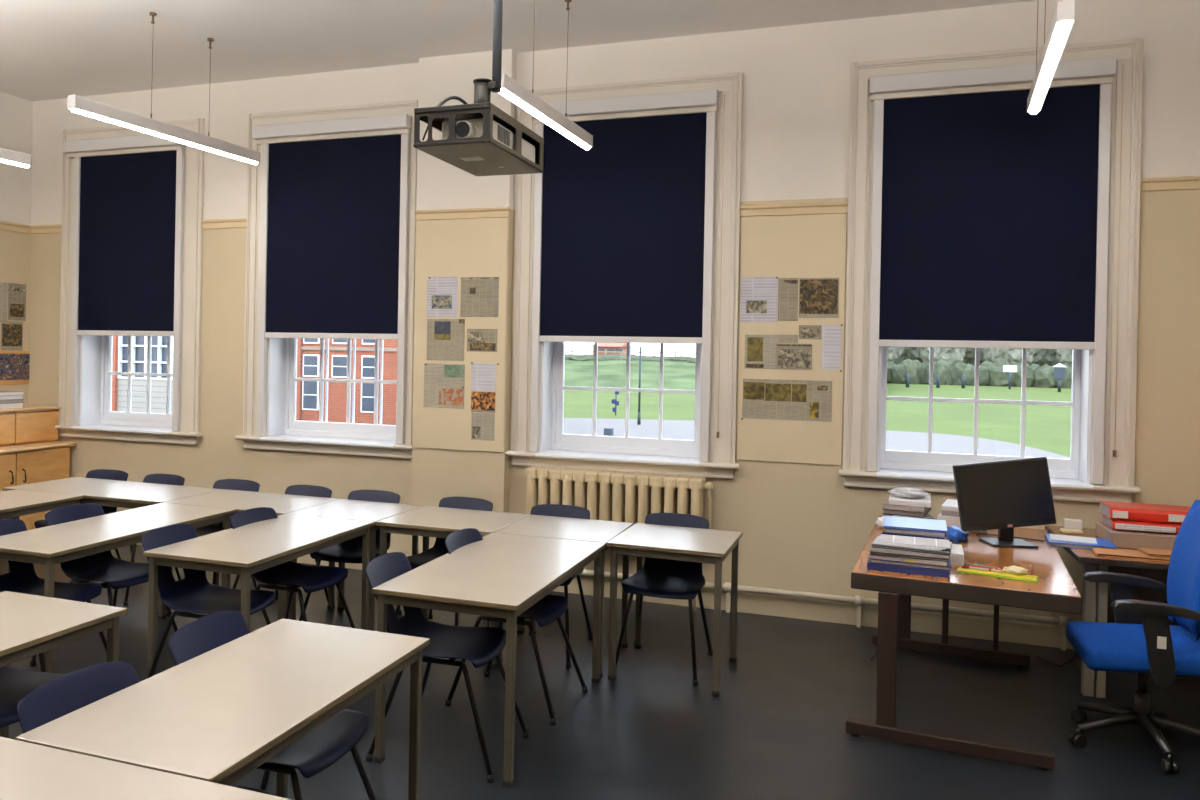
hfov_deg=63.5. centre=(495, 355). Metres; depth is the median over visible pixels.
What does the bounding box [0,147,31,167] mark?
strip light
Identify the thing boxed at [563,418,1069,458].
path
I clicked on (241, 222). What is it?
trim
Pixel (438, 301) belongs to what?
picture
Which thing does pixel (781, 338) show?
newspaper clipping
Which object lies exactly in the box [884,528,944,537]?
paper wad
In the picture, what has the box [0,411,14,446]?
base cabinet
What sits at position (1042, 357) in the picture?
bare tree
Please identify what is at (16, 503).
table
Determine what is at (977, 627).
baseboard
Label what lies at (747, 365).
picture
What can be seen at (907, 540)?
printed sheet
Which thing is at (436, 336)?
picture
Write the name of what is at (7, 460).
storage cabinet
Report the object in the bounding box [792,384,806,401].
picture
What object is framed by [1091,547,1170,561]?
folder
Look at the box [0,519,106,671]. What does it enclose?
chair
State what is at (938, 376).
bollard
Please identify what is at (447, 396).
picture
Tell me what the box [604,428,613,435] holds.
box
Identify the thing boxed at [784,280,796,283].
picture
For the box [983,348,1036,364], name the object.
bare tree
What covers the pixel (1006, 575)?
pencil case
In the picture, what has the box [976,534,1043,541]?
cable
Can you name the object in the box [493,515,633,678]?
table
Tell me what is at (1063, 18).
strip light
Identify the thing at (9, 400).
paper ream
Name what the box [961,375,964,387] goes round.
bollard
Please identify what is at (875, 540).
printed sheet
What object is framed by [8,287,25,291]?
picture
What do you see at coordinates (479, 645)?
chair
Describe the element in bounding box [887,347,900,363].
bare tree
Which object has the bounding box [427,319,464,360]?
newspaper clipping
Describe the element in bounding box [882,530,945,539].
ring binder
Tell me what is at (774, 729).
floor
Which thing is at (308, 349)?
brick building
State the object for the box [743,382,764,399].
picture
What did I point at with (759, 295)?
page
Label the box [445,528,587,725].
chair
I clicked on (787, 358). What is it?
picture
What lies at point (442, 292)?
page
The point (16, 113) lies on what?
wall
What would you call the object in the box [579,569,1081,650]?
pipe
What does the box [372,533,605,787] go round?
table
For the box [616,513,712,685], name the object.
chair
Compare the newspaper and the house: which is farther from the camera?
the house
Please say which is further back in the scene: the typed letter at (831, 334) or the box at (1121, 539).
the typed letter at (831, 334)
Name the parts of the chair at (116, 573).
seat frame, leg, leg, leg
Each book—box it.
[870,546,948,561]
[870,555,950,570]
[872,535,951,554]
[882,507,930,517]
[947,527,987,533]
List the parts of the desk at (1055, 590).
leg post, leg post, leg post, leg post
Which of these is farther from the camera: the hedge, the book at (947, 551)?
the hedge
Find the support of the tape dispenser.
on the desk at (1097, 601)
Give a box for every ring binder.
[867,558,948,577]
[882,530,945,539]
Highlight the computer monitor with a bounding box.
[952,457,1055,547]
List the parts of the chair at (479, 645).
leg, leg, seat frame, leg, leg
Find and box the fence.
[565,349,695,356]
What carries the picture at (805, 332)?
attached to the newspaper clipping at (805, 331)
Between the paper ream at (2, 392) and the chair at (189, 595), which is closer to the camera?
the chair at (189, 595)
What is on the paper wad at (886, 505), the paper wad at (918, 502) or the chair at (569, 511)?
the paper wad at (918, 502)
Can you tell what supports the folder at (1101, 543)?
on the desk at (1097, 601)
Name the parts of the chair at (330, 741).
leg, seat frame, leg, leg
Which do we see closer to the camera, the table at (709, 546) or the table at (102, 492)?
the table at (709, 546)
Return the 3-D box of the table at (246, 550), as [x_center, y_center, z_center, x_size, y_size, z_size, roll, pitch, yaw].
[-1.177,1.285,4.981,0.589,0.710,1.192,1,0,21]
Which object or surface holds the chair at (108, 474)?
on the floor
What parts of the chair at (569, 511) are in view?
leg, leg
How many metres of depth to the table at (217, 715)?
2.66 m
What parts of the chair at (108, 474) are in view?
leg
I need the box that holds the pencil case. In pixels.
[956,566,1038,582]
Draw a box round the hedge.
[887,359,1071,387]
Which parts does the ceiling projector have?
cage lid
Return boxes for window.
[55,118,204,444]
[235,100,417,458]
[505,72,742,478]
[839,38,1143,502]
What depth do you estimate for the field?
49.95 m
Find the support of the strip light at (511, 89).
hanging from the ceiling
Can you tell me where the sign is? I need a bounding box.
[1003,365,1016,388]
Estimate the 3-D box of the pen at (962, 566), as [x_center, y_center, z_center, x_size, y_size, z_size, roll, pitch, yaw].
[2.175,0.957,4.333,0.138,0.010,0.010,1,0,13]
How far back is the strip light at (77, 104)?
6.25 m
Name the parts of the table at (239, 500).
leg, leg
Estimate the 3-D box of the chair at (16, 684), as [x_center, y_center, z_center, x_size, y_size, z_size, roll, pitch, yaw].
[-1.780,1.246,3.384,0.630,0.784,0.499,1,0,19]
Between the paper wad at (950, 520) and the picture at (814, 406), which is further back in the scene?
the picture at (814, 406)
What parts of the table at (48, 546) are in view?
leg, frame, leg, leg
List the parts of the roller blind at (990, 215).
pull cord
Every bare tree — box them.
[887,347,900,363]
[896,347,922,364]
[917,347,965,365]
[963,348,984,365]
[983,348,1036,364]
[1031,349,1059,366]
[1054,349,1071,365]
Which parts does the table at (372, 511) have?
leg, leg, leg, leg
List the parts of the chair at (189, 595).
leg, seat frame, leg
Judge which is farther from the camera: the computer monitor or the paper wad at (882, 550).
the computer monitor
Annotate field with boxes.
[564,383,1071,456]
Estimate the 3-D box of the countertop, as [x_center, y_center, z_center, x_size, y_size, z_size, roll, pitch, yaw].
[-4.195,0.760,7.714,0.582,0.032,1.575,1,0,21]
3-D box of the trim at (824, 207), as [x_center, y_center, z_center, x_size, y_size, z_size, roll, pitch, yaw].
[1.920,-0.943,6.215,0.667,0.075,0.026,1,0,21]
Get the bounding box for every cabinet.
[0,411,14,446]
[0,452,15,491]
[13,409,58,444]
[14,447,69,529]
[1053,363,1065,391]
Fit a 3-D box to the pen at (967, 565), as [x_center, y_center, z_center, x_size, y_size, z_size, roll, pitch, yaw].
[2.204,0.957,4.347,0.138,0.010,0.010,1,0,21]
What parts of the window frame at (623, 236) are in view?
pull cord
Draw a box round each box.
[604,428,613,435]
[1063,518,1082,529]
[1096,522,1176,549]
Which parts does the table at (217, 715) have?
leg, frame, leg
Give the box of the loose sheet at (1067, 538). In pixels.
[1050,534,1096,543]
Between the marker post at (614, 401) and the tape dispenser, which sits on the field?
the marker post at (614, 401)
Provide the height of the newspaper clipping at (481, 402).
0.149 m
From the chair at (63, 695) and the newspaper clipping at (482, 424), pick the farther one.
the newspaper clipping at (482, 424)
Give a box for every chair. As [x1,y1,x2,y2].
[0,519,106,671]
[0,666,67,736]
[17,661,270,794]
[34,469,127,558]
[45,504,177,660]
[123,474,184,605]
[141,524,275,677]
[168,611,375,799]
[195,479,259,614]
[230,507,355,627]
[232,485,331,601]
[299,490,401,620]
[365,552,528,782]
[395,497,492,625]
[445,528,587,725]
[524,504,592,667]
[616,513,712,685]
[1066,500,1199,773]
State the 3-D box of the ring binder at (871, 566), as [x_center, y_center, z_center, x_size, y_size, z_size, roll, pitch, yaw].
[1.891,0.954,4.403,0.335,0.030,0.300,1,0,26]
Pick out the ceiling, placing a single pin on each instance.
(50, 49)
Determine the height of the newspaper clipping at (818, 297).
0.256 m
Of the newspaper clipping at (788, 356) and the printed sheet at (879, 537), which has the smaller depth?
the printed sheet at (879, 537)
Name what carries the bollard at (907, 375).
on the field
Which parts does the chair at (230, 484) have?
leg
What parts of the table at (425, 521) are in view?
leg, leg, frame, leg, leg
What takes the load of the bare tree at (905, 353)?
on the field
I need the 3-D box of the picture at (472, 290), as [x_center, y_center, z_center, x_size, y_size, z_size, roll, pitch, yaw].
[-0.165,-0.465,6.910,0.047,0.046,0.001,1,0,21]
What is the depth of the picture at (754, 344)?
6.30 m
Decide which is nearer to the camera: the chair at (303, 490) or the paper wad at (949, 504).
the paper wad at (949, 504)
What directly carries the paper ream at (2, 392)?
on the paper ream at (7, 397)
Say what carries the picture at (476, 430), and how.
attached to the newspaper clipping at (482, 424)
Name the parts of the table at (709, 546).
leg, leg, frame, leg, leg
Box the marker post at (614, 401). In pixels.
[612,391,618,414]
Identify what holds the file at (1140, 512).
on the file at (1120, 525)
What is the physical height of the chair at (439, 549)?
0.769 m
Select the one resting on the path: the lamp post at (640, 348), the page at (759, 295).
the lamp post at (640, 348)
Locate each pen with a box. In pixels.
[962,566,994,568]
[964,563,991,566]
[967,565,1000,568]
[969,567,1003,571]
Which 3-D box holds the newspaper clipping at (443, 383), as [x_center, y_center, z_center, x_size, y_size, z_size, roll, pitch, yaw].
[-0.376,0.222,6.987,0.322,0.321,0.007,1,0,21]
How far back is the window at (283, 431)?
7.68 m
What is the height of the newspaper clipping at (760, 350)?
0.223 m
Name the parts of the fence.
rail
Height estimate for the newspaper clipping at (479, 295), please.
0.285 m
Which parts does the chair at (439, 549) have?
leg, leg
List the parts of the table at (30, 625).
leg, frame, leg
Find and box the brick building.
[296,338,397,424]
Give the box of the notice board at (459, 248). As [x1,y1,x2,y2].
[412,218,507,451]
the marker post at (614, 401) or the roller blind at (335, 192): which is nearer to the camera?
the roller blind at (335, 192)
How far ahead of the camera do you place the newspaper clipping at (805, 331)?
6.17 m
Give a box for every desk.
[845,516,1081,770]
[1045,525,1179,697]
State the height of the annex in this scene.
3.700 m
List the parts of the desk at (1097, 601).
leg, modesty panel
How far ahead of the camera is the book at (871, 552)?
4.27 m
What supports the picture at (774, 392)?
attached to the newspaper clipping at (803, 400)
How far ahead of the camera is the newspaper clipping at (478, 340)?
6.88 m
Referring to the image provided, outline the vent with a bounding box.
[497,125,509,145]
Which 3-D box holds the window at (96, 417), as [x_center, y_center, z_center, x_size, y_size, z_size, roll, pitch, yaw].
[-3.043,-0.617,8.316,1.541,2.673,0.500,1,0,21]
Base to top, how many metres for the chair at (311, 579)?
0.784 m
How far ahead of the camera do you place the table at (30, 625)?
3.41 m
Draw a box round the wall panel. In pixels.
[736,214,846,465]
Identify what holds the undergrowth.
on the terrain
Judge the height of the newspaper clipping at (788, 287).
0.278 m
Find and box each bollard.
[906,374,908,386]
[936,375,939,387]
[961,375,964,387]
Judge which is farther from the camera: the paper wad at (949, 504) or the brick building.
the brick building
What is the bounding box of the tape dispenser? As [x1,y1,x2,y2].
[1060,528,1082,533]
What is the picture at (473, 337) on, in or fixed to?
on the newspaper clipping at (478, 340)
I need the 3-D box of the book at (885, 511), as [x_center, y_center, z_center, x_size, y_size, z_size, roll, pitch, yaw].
[2.393,0.898,5.601,0.220,0.030,0.300,1,0,32]
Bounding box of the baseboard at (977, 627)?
[137,542,1074,649]
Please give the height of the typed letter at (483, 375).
0.207 m
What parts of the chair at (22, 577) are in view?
leg, leg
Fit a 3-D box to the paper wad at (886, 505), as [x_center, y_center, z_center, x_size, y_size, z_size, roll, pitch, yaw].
[2.389,0.868,5.587,0.220,0.030,0.300,1,0,31]
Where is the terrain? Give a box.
[564,360,887,395]
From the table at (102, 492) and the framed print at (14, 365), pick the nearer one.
the table at (102, 492)
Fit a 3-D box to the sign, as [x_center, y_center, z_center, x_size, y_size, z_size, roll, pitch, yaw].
[50.457,2.144,94.440,1.200,2.350,0.180,1,0,21]
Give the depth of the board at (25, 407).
8.19 m
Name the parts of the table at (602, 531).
leg, leg, leg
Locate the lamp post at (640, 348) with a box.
[637,347,641,424]
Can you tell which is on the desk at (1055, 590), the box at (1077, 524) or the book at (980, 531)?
the book at (980, 531)
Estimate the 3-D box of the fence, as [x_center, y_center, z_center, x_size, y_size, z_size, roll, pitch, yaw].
[5.133,-0.491,113.202,72.160,0.700,0.160,1,0,21]
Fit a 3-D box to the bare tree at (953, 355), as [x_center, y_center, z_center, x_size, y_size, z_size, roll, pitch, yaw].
[53.980,-1.764,116.385,6.383,10.128,5.957,1,0,-2]
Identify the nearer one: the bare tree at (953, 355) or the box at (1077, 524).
the box at (1077, 524)
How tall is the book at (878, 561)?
0.018 m
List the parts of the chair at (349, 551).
leg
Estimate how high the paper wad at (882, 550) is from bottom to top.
0.018 m
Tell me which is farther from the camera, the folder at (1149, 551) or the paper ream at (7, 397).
the paper ream at (7, 397)
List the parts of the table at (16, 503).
frame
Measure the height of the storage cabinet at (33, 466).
0.795 m
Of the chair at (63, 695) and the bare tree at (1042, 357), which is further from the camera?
the bare tree at (1042, 357)
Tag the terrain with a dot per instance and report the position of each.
(679, 375)
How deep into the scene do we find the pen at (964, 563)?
4.39 m
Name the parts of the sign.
post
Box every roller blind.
[63,134,185,430]
[252,114,411,443]
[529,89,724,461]
[867,57,1122,484]
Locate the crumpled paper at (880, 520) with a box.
[876,516,884,527]
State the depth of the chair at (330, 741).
3.08 m
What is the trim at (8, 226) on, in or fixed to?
attached to the wall at (16, 113)
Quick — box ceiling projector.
[413,0,543,175]
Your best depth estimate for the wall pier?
6.96 m
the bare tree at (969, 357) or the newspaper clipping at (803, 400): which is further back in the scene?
the bare tree at (969, 357)
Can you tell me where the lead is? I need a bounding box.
[1036,651,1076,666]
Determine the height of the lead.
0.199 m
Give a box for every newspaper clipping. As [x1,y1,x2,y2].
[0,282,7,321]
[1,321,22,350]
[8,283,25,320]
[424,363,464,408]
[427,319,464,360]
[460,277,498,316]
[467,329,497,351]
[471,391,494,412]
[471,413,494,440]
[741,379,831,421]
[744,335,777,368]
[776,343,811,369]
[778,278,798,320]
[778,335,797,342]
[799,278,839,317]
[799,325,821,338]
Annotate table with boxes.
[0,489,83,579]
[0,503,235,671]
[0,591,126,737]
[0,737,291,799]
[2,477,223,614]
[15,618,429,799]
[143,514,374,675]
[162,489,338,619]
[287,499,421,630]
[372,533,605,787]
[376,506,528,633]
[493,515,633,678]
[606,523,742,695]
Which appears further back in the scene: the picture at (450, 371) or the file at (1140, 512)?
the picture at (450, 371)
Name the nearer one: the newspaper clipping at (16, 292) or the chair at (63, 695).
the chair at (63, 695)
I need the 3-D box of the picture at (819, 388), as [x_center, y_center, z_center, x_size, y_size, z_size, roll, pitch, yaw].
[2.087,0.209,6.145,0.061,0.031,0.001,1,0,21]
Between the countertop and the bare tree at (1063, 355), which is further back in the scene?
the bare tree at (1063, 355)
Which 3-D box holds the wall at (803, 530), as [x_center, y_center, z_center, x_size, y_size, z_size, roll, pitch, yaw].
[0.513,-0.252,6.964,10.270,3.830,0.360,1,0,21]
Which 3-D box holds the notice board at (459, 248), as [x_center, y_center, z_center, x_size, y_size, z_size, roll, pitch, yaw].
[-0.264,-0.151,6.957,0.722,1.667,0.012,1,0,21]
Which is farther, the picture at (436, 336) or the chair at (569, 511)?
the picture at (436, 336)
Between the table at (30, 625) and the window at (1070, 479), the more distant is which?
the window at (1070, 479)
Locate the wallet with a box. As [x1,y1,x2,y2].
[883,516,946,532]
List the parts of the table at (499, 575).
leg, frame, leg, leg, leg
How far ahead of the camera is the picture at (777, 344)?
6.20 m
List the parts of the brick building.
pane, pane, pane, pane, pane, pane, pane, pane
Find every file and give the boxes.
[1099,501,1190,523]
[1102,516,1181,534]
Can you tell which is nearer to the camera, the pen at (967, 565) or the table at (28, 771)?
the table at (28, 771)
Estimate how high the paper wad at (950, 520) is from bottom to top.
0.060 m
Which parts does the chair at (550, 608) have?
leg, leg, seat frame, leg, leg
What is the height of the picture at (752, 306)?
0.083 m
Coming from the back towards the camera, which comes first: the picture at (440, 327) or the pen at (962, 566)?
the picture at (440, 327)
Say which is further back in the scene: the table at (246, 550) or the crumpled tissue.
the table at (246, 550)
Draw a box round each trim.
[0,221,30,233]
[31,224,61,233]
[201,218,246,228]
[415,207,508,220]
[740,202,847,216]
[1140,176,1199,191]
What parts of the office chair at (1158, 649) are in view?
arm post, seat, arm post, backrest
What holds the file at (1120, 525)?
on the box at (1121, 539)
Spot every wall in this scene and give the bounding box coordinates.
[0,92,32,404]
[28,0,1199,619]
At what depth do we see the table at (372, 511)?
5.74 m
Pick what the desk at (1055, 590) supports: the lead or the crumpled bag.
the crumpled bag
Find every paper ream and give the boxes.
[0,390,23,395]
[0,395,22,399]
[0,399,23,403]
[0,403,22,408]
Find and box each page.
[427,277,457,316]
[740,277,777,321]
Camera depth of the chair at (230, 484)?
6.58 m
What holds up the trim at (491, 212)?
attached to the wall at (803, 530)
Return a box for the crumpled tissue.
[1002,566,1027,574]
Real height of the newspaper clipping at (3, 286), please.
0.340 m
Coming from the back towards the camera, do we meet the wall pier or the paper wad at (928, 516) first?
the wall pier
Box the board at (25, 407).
[0,405,61,411]
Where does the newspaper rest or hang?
on the paper wad at (918, 502)
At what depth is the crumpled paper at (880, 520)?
5.39 m
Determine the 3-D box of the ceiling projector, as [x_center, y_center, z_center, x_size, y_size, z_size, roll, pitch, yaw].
[-0.045,-1.500,4.130,0.329,1.332,0.676,1,0,21]
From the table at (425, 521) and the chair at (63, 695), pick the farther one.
the table at (425, 521)
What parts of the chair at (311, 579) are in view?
seat frame, leg, leg, leg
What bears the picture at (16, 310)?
attached to the newspaper clipping at (16, 292)
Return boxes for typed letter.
[471,362,498,391]
[821,324,842,371]
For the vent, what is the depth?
3.95 m
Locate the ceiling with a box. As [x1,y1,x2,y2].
[0,0,1037,101]
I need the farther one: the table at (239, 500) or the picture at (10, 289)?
the picture at (10, 289)
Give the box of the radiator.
[524,466,712,612]
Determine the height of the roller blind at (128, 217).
2.453 m
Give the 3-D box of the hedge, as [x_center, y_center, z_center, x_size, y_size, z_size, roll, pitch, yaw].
[65.378,2.663,101.241,55.728,4.007,4.446,1,0,21]
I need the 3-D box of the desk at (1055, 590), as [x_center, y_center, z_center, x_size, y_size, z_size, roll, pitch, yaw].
[2.340,1.340,4.868,0.895,0.730,1.730,1,0,26]
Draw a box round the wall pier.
[410,49,516,555]
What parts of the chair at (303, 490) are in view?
leg, leg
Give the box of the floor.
[0,545,1199,799]
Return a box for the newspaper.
[888,488,929,497]
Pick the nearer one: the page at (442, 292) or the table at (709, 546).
the table at (709, 546)
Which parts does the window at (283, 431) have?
sill, sash frame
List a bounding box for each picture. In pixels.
[2,324,21,345]
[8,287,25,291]
[10,304,23,316]
[432,295,451,308]
[434,321,450,333]
[434,334,449,339]
[439,388,463,404]
[444,365,464,377]
[461,278,498,278]
[468,332,484,342]
[470,288,475,293]
[470,343,495,350]
[472,426,480,438]
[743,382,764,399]
[746,300,766,312]
[746,364,763,367]
[747,337,762,360]
[765,383,790,401]
[777,344,811,345]
[778,349,810,367]
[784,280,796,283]
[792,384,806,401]
[801,328,818,337]
[810,402,818,417]
[817,386,827,390]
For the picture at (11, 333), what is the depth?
8.40 m
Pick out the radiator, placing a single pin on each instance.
(608, 495)
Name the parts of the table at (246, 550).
leg, leg, frame, leg, leg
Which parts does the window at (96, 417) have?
sill, sash frame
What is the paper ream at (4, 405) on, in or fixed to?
on the board at (25, 407)
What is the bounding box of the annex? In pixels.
[112,336,173,413]
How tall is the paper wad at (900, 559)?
0.020 m
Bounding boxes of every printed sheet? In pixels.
[872,536,941,550]
[876,535,945,549]
[880,534,949,547]
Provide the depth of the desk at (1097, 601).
4.85 m
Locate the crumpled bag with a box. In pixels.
[946,525,969,542]
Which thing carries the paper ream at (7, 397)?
on the paper ream at (9, 400)
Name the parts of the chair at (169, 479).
leg, leg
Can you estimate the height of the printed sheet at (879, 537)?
0.004 m
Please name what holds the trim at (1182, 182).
attached to the wall at (803, 530)
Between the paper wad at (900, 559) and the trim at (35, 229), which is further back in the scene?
the trim at (35, 229)
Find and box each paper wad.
[869,553,947,565]
[871,537,948,558]
[883,500,928,512]
[884,514,934,518]
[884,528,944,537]
[889,495,930,507]
[938,513,960,527]
[941,499,958,510]
[941,510,958,516]
[950,544,963,565]
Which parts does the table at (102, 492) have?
leg, frame, leg, leg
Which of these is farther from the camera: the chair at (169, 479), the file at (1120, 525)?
the chair at (169, 479)
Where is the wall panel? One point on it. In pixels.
(790, 246)
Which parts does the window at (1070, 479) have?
sash frame, sill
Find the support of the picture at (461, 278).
attached to the newspaper clipping at (479, 295)
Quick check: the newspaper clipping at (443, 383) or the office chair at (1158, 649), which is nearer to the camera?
the office chair at (1158, 649)
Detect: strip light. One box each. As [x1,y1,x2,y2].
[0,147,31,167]
[67,12,260,164]
[500,0,592,149]
[1027,0,1074,113]
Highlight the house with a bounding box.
[592,343,632,354]
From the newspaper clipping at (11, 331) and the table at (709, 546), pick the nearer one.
the table at (709, 546)
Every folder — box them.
[1045,534,1116,549]
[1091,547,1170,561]
[1137,547,1171,556]
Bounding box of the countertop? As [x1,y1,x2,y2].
[0,441,75,453]
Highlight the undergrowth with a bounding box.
[565,354,695,362]
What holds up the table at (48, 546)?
on the floor
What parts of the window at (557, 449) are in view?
sill, sash frame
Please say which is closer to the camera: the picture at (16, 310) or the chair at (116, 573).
the chair at (116, 573)
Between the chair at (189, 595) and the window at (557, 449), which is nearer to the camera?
the chair at (189, 595)
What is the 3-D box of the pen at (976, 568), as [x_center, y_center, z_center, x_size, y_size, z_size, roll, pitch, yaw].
[2.194,0.957,4.302,0.138,0.010,0.010,1,0,28]
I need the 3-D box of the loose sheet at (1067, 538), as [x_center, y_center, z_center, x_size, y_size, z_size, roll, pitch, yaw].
[3.032,0.964,5.055,0.210,0.004,0.180,1,0,29]
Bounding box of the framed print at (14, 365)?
[0,351,29,384]
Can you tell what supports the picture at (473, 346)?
attached to the newspaper clipping at (478, 340)
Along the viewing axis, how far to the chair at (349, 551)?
6.06 m
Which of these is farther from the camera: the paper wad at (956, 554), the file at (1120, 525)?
the file at (1120, 525)
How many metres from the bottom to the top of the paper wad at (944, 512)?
0.030 m
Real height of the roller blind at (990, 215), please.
2.453 m
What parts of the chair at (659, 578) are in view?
leg, leg, leg, leg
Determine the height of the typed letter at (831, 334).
0.302 m
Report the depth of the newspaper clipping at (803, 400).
6.22 m

